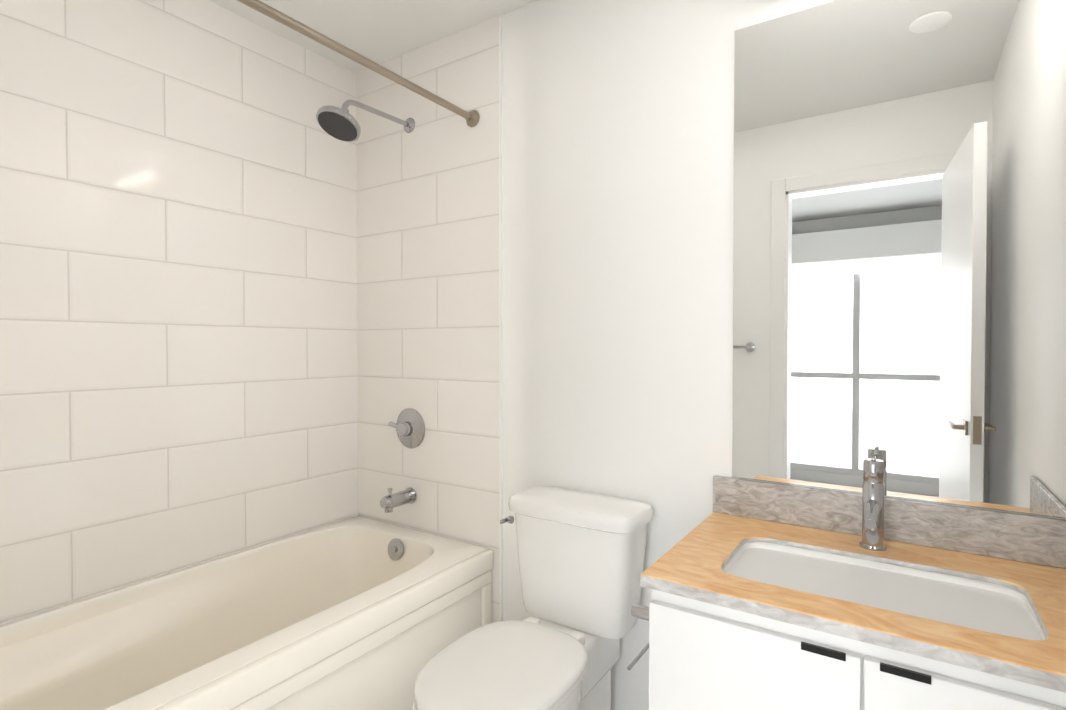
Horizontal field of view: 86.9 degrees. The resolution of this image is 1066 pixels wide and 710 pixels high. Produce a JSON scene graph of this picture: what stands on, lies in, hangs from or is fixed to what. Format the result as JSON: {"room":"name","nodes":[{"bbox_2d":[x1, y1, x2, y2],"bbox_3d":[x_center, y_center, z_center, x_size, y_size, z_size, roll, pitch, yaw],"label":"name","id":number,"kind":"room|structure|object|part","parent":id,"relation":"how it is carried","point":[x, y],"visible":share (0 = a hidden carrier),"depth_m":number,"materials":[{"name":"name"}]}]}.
{"room":"bathroom","nodes":[
{"label":"bathroom","id":0,"kind":"room"},
{"bbox_2d":[0,0,357,624],"bbox_3d":[-1.288,0.014,1.791,0.108,2.464,1.720,1,1,34],"label":"wall","id":1,"kind":"structure","parent":0,"point":[178,284],"depth_m":1.83,"materials":[{"name":"white tile"}]},
{"bbox_2d":[209,0,538,72],"bbox_3d":[-0.252,-1.253,1.143,2.530,0.111,1.820,1,1,34],"label":"ceiling","id":2,"kind":"structure","parent":0,"point":[378,31],"depth_m":2.06,"materials":[{"name":"white paint"}]},
{"bbox_2d":[356,0,1061,709],"bbox_3d":[0.221,0.013,1.873,2.530,2.464,0.112,1,1,34],"label":"wall","id":3,"kind":"structure","parent":0,"point":[546,270],"depth_m":1.91,"materials":[{"name":"white paint"}]},
{"bbox_2d":[237,0,479,126],"bbox_3d":[-0.666,-0.869,1.424,0.062,0.062,1.602,1,1,34],"label":"curtain rod","id":4,"kind":"object","parent":3,"relation":"attached to","point":[471,117],"visible":0.98,"depth_m":1.63,"materials":[{"name":"silver metal"}]},
{"bbox_2d":[316,100,414,141],"bbox_3d":[-0.614,-0.867,2.103,0.156,0.178,0.416,1,1,34],"label":"shower head","id":5,"kind":"object","parent":3,"relation":"attached to","point":[342,124],"visible":1,"depth_m":2.00},
{"bbox_2d":[380,487,416,512],"bbox_3d":[-0.540,0.567,2.234,0.066,0.090,0.150,1,1,34],"label":"tub spout","id":6,"kind":"object","parent":3,"relation":"attached to","point":[389,502],"visible":1,"depth_m":2.21,"materials":[{"name":"silver metal"}]},
{"bbox_2d":[388,408,424,447],"bbox_3d":[-0.515,0.299,2.271,0.166,0.164,0.055,1,1,34],"label":"shower valve","id":7,"kind":"object","parent":3,"relation":"attached to","point":[409,425],"visible":1,"depth_m":2.26,"materials":[{"name":"silver metal"}]},
{"bbox_2d":[713,475,1065,568],"bbox_3d":[0.705,0.403,1.202,0.767,0.102,0.497,1,1,34],"label":"backsplash","id":8,"kind":"structure","parent":3,"relation":"attached to","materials":[{"name":"grey stone"}]},
{"bbox_2d":[732,0,1065,518],"bbox_3d":[0.854,-0.277,1.391,0.695,1.252,0.006,1,1,34],"label":"mirror","id":9,"kind":"object","parent":3,"relation":"attached to","point":[899,276],"visible":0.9,"depth_m":1.36,"materials":[{"name":"clear glass"}]},
{"bbox_3d":[-0.252,1.305,1.181,2.530,0.100,1.820,1,1,34],"label":"floor","id":10,"kind":"structure","parent":0,"visible":0},
{"bbox_2d":[0,515,492,709],"bbox_3d":[-0.899,0.982,1.606,0.755,0.534,1.598,1,1,34],"label":"bathtub","id":11,"kind":"object","parent":10,"relation":"on","point":[357,612],"visible":0.92,"depth_m":1.70,"materials":[{"name":"white ceramic"}]},
{"bbox_2d":[411,486,652,709],"bbox_3d":[-0.012,0.848,1.528,0.449,0.803,0.749,1,1,34],"label":"toilet","id":12,"kind":"object","parent":10,"relation":"on","point":[581,557],"visible":1,"depth_m":1.60,"materials":[{"name":"white ceramic"}]},
{"bbox_3d":[-0.069,0.793,1.427,0.366,0.046,0.500,1,1,34],"label":"seat","id":13,"kind":"part","parent":12,"relation":"part of","materials":[{"name":"white plastic"}]},
{"bbox_2d":[627,457,1065,709],"bbox_3d":[0.663,0.748,1.208,0.839,1.012,0.542,1,1,34],"label":"bathroom vanity","id":14,"kind":"object","parent":10,"relation":"on","point":[771,596],"visible":1,"depth_m":1.11,"materials":[{"name":"white laminate"}]},
{"bbox_2d":[859,457,886,550],"bbox_3d":[0.781,0.347,1.294,0.056,0.212,0.177,1,1,34],"label":"faucet","id":15,"kind":"object","parent":14,"relation":"on","point":[873,486],"depth_m":1.31,"materials":[{"name":"silver metal"}]},
{"bbox_2d":[723,541,1045,639],"bbox_3d":[0.681,0.547,1.152,0.575,0.160,0.335,1,1,34],"label":"sink","id":16,"kind":"object","parent":14,"relation":"in","point":[965,601],"depth_m":1.15,"materials":[{"name":"white ceramic"}]}
]}

